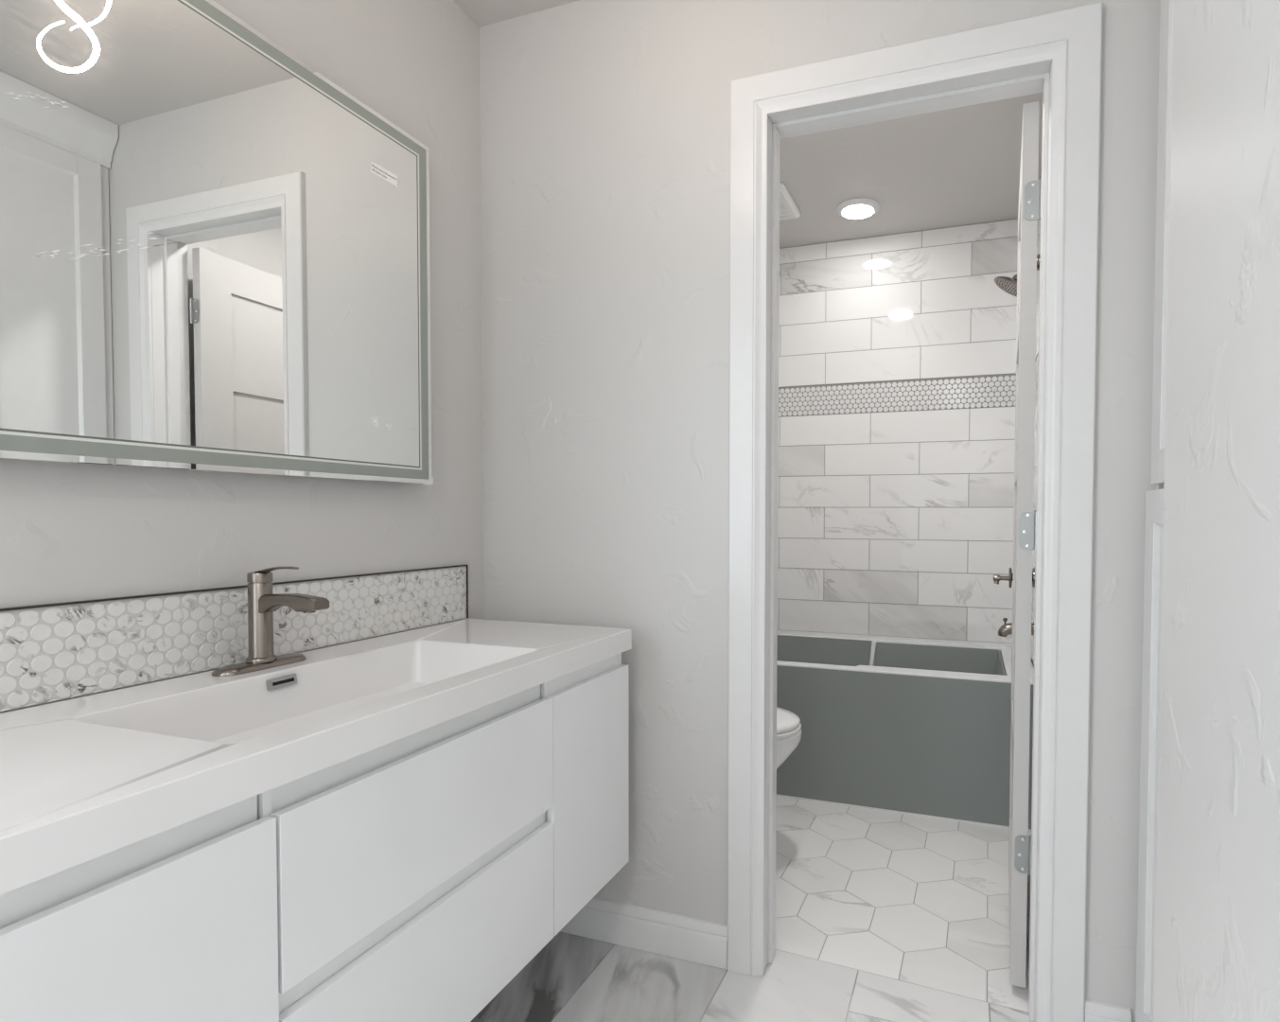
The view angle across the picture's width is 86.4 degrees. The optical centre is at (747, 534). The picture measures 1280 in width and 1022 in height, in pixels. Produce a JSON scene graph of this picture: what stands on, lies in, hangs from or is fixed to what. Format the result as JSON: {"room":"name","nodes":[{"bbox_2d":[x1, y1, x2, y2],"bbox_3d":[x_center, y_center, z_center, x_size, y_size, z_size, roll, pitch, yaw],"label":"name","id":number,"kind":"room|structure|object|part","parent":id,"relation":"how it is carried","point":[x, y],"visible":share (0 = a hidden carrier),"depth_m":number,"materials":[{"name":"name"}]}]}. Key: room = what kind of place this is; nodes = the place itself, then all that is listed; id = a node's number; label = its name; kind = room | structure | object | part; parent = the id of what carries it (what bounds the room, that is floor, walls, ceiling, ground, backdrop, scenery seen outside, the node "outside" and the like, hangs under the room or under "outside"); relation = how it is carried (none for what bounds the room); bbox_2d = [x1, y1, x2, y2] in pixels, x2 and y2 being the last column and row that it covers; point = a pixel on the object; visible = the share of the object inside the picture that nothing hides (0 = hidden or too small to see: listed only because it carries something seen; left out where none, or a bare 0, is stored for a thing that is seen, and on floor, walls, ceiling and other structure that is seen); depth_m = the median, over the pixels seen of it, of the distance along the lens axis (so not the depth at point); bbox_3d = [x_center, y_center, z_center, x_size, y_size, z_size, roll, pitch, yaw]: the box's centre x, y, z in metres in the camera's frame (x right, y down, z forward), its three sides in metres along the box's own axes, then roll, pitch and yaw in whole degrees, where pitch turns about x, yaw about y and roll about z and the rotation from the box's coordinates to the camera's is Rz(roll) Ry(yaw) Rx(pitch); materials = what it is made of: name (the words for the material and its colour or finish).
{"room":"bathroom","nodes":[
{"label":"bathroom","id":0,"kind":"room"},
{"bbox_2d":[0,0,483,713],"bbox_3d":[-1.322,-0.147,0.352,0.120,2.640,3.300,1,2,18],"label":"wall","id":1,"kind":"structure","parent":0,"point":[70,532],"depth_m":1.46,"materials":[{"name":"grey paint"}]},
{"bbox_2d":[0,0,433,484],"bbox_3d":[-0.939,-0.522,1.235,0.046,0.820,0.896,1,2,18],"label":"mirror","id":2,"kind":"object","parent":1,"relation":"attached to","point":[215,253],"visible":1,"depth_m":1.15,"materials":[{"name":"silver mirror"}]},
{"bbox_2d":[0,564,468,711],"bbox_3d":[-0.958,0.171,1.259,0.010,0.146,1.218,1,2,18],"label":"backsplash","id":3,"kind":"structure","parent":1,"relation":"attached to","point":[58,651],"depth_m":1.17,"materials":[{"name":"tile"}]},
{"bbox_2d":[0,652,629,1021],"bbox_3d":[-0.728,0.570,1.193,0.498,0.542,1.227,1,2,18],"label":"vanity cabinet","id":4,"kind":"object","parent":1,"relation":"attached to","point":[413,877],"visible":0.73,"depth_m":0.96,"materials":[{"name":"white paint"}]},
{"bbox_3d":[-0.642,0.604,0.689,0.018,0.502,0.321,1,2,18],"label":"door","id":5,"kind":"part","parent":4,"relation":"part of","materials":[{"name":"white paint"}]},
{"bbox_2d":[0,618,631,894],"bbox_3d":[-0.717,0.309,1.183,0.498,0.122,1.221,1,2,18],"label":"sink","id":6,"kind":"object","parent":4,"relation":"in","point":[83,779],"visible":0.91,"depth_m":0.95,"materials":[{"name":"white ceramic"}]},
{"bbox_2d":[211,565,329,676],"bbox_3d":[-0.841,0.152,1.224,0.177,0.188,0.162,1,2,18],"label":"faucet","id":7,"kind":"object","parent":6,"relation":"on","point":[262,603],"visible":1,"depth_m":1.23,"materials":[{"name":"silver metal"}]},
{"bbox_3d":[-0.900,0.239,1.246,0.053,0.011,0.162,1,2,18],"label":"deck plate","id":8,"kind":"part","parent":7,"relation":"part of","materials":[{"name":"silver metal"}]},
{"bbox_3d":[-0.859,0.065,1.227,0.098,0.015,0.026,1,2,18],"label":"lever","id":9,"kind":"part","parent":7,"relation":"part of","materials":[{"name":"silver metal"}]},
{"bbox_3d":[-0.824,0.126,1.218,0.142,0.038,0.032,1,2,18],"label":"spout","id":10,"kind":"part","parent":7,"relation":"part of","materials":[{"name":"silver metal"}]},
{"bbox_3d":[-0.499,0.455,1.116,0.018,0.226,0.577,1,2,18],"label":"drawer","id":11,"kind":"part","parent":4,"relation":"part of","materials":[{"name":"white paint"}]},
{"bbox_3d":[-0.500,0.723,1.123,0.018,0.242,0.577,1,2,18],"label":"drawer","id":12,"kind":"part","parent":4,"relation":"part of","materials":[{"name":"white paint"}]},
{"bbox_3d":[-0.358,0.582,1.548,0.018,0.502,0.322,1,2,18],"label":"door","id":13,"kind":"part","parent":4,"relation":"part of","materials":[{"name":"white paint"}]},
{"bbox_2d":[452,0,1042,248],"bbox_3d":[0.049,-1.424,0.788,2.420,0.100,5.290,1,2,18],"label":"ceiling","id":14,"kind":"structure","parent":0,"point":[960,166],"depth_m":2.61,"materials":[{"name":"grey paint"}]},
{"bbox_2d":[779,181,800,220],"bbox_3d":[0.046,-1.418,2.908,0.307,0.026,0.303,1,2,18],"label":"exhaust fan","id":15,"kind":"object","parent":14,"relation":"attached to","point":[788,209],"visible":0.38,"depth_m":2.89,"materials":[{"name":"white plastic"}]},
{"bbox_2d":[835,197,879,219],"bbox_3d":[0.484,-1.419,2.952,0.192,0.022,0.192,1,2,18],"label":"recessed light","id":16,"kind":"object","parent":14,"relation":"in","point":[858,208],"visible":1,"depth_m":2.92,"materials":[{"name":"white plastic"}]},
{"bbox_2d":[841,204,873,218],"bbox_3d":[0.484,-1.413,2.952,0.135,0.010,0.135,1,2,18],"label":"diffuser","id":17,"kind":"object","parent":16,"relation":"attached to","point":[849,211],"depth_m":2.94,"materials":[{"name":"white plastic"}]},
{"bbox_2d":[470,795,1034,1021],"bbox_3d":[0.025,1.139,0.926,2.488,0.050,5.170,1,2,18],"label":"floor","id":18,"kind":"structure","parent":0,"point":[918,900],"depth_m":1.75,"materials":[{"name":"tile"}]},
{"bbox_2d":[776,706,801,769],"bbox_3d":[-0.199,0.686,2.331,0.784,0.774,0.432,1,2,18],"label":"toilet","id":19,"kind":"object","parent":18,"relation":"on","point":[788,723],"visible":0.12,"depth_m":2.17,"materials":[{"name":"white ceramic"}]},
{"bbox_3d":[-0.084,0.616,2.291,0.532,0.024,0.370,1,2,18],"label":"lid","id":20,"kind":"part","parent":19,"relation":"part of","materials":[{"name":"white ceramic"}]},
{"bbox_3d":[-0.079,0.636,2.290,0.531,0.014,0.374,1,2,18],"label":"seat","id":21,"kind":"part","parent":19,"relation":"part of","materials":[{"name":"white ceramic"}]},
{"bbox_3d":[-0.093,0.860,2.301,0.560,0.430,0.372,1,2,18],"label":"bowl","id":22,"kind":"part","parent":19,"relation":"part of","materials":[{"name":"white ceramic"}]},
{"bbox_2d":[776,630,1034,831],"bbox_3d":[0.424,0.781,3.000,1.558,0.555,0.706,1,2,18],"label":"bathtub","id":23,"kind":"object","parent":18,"relation":"on","point":[903,725],"visible":0.56,"depth_m":2.61,"materials":[{"name":"grey-green acrylic"},{"name":"white acrylic"}]},
{"bbox_2d":[1135,0,1174,1021],"bbox_3d":[0.944,-0.129,0.963,0.578,2.488,0.716,1,2,18],"label":"linen cabinet","id":24,"kind":"object","parent":18,"relation":"on","point":[1154,499],"visible":0.21,"depth_m":1.31,"materials":[{"name":"white wood"}]},
{"bbox_3d":[0.757,0.463,1.207,0.020,1.092,0.341,1,2,18],"label":"door","id":25,"kind":"part","parent":24,"relation":"part of","materials":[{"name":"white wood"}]},
{"bbox_3d":[0.758,0.463,1.207,0.015,0.964,0.213,1,2,18],"label":"panel","id":26,"kind":"part","parent":24,"relation":"part of","materials":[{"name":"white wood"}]},
{"bbox_3d":[0.770,-0.666,1.174,0.020,1.140,0.341,1,2,18],"label":"door","id":27,"kind":"part","parent":24,"relation":"part of","materials":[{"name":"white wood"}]},
{"bbox_3d":[0.770,-0.666,1.173,0.015,1.012,0.213,1,2,18],"label":"panel","id":28,"kind":"part","parent":24,"relation":"part of","materials":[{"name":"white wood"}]},
{"bbox_2d":[479,0,1160,1021],"bbox_3d":[0.257,-0.175,1.629,2.320,2.640,0.115,1,2,18],"label":"wall","id":29,"kind":"structure","parent":0,"point":[605,124],"depth_m":1.72,"materials":[{"name":"grey paint"}]},
{"bbox_2d":[560,896,727,969],"bbox_3d":[-0.395,1.034,1.806,0.728,0.105,0.015,1,2,18],"label":"baseboard","id":30,"kind":"structure","parent":29,"relation":"attached to","point":[698,940],"depth_m":1.75,"materials":[{"name":"white wood"}]},
{"bbox_2d":[727,1,1102,1021],"bbox_3d":[0.357,0.000,1.591,0.808,2.190,0.134,1,2,18],"label":"door frame","id":31,"kind":"structure","parent":29,"relation":"attached to","point":[1071,39],"depth_m":1.49,"materials":[{"name":"white wood"}]},
{"bbox_2d":[1008,101,1041,987],"bbox_3d":[0.761,0.035,1.852,0.047,2.070,0.612,1,2,21],"label":"door","id":32,"kind":"structure","parent":29,"relation":"in","point":[1030,186],"depth_m":1.58,"materials":[{"name":"wood"}]},
{"bbox_2d":[1084,998,1131,1021],"bbox_3d":[0.762,1.049,1.426,0.088,0.105,0.015,1,2,18],"label":"baseboard","id":33,"kind":"structure","parent":29,"relation":"attached to","point":[1095,1010],"depth_m":1.42,"materials":[{"name":"white wood"}]},
{"bbox_2d":[777,218,1017,643],"bbox_3d":[0.561,-0.446,3.356,1.570,1.990,0.124,1,2,18],"label":"wall","id":34,"kind":"structure","parent":0,"point":[897,352],"depth_m":3.23,"materials":[{"name":"grey tile"}]},
{"bbox_2d":[1030,175,1041,666],"bbox_3d":[1.172,-0.426,2.718,0.010,1.990,0.707,1,2,18],"label":"wall","id":35,"kind":"structure","parent":0,"point":[1039,220],"depth_m":2.73,"materials":[{"name":"white paint"}]},
{"bbox_2d":[993,567,1034,588],"bbox_3d":[1.089,0.178,2.757,0.155,0.086,0.084,1,2,18],"label":"tub valve","id":36,"kind":"object","parent":35,"relation":"attached to","point":[996,577],"visible":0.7,"depth_m":2.75,"materials":[{"name":"silver metal"}]},
{"bbox_3d":[1.044,0.180,2.772,0.060,0.027,0.027,1,2,18],"label":"knob","id":37,"kind":"part","parent":36,"relation":"part of","materials":[{"name":"silver metal"}]},
{"bbox_2d":[998,617,1034,636],"bbox_3d":[1.099,0.384,2.759,0.134,0.078,0.051,1,2,18],"label":"tub spout","id":38,"kind":"object","parent":35,"relation":"attached to","point":[1006,629],"visible":0.62,"depth_m":2.75,"materials":[{"name":"silver metal"}]},
{"bbox_2d":[994,253,1039,297],"bbox_3d":[1.088,-1.043,2.726,0.168,0.162,0.151,1,2,18],"label":"shower head","id":39,"kind":"object","parent":35,"relation":"attached to","point":[1008,285],"visible":0.56,"depth_m":2.71},
{"bbox_2d":[1153,0,1279,1021],"bbox_3d":[0.129,-0.118,-0.505,0.148,2.640,2.580,1,2,18],"label":"wall","id":40,"kind":"structure","parent":0,"point":[1217,938],"depth_m":0.57,"materials":[{"name":"grey paint"}]}
]}

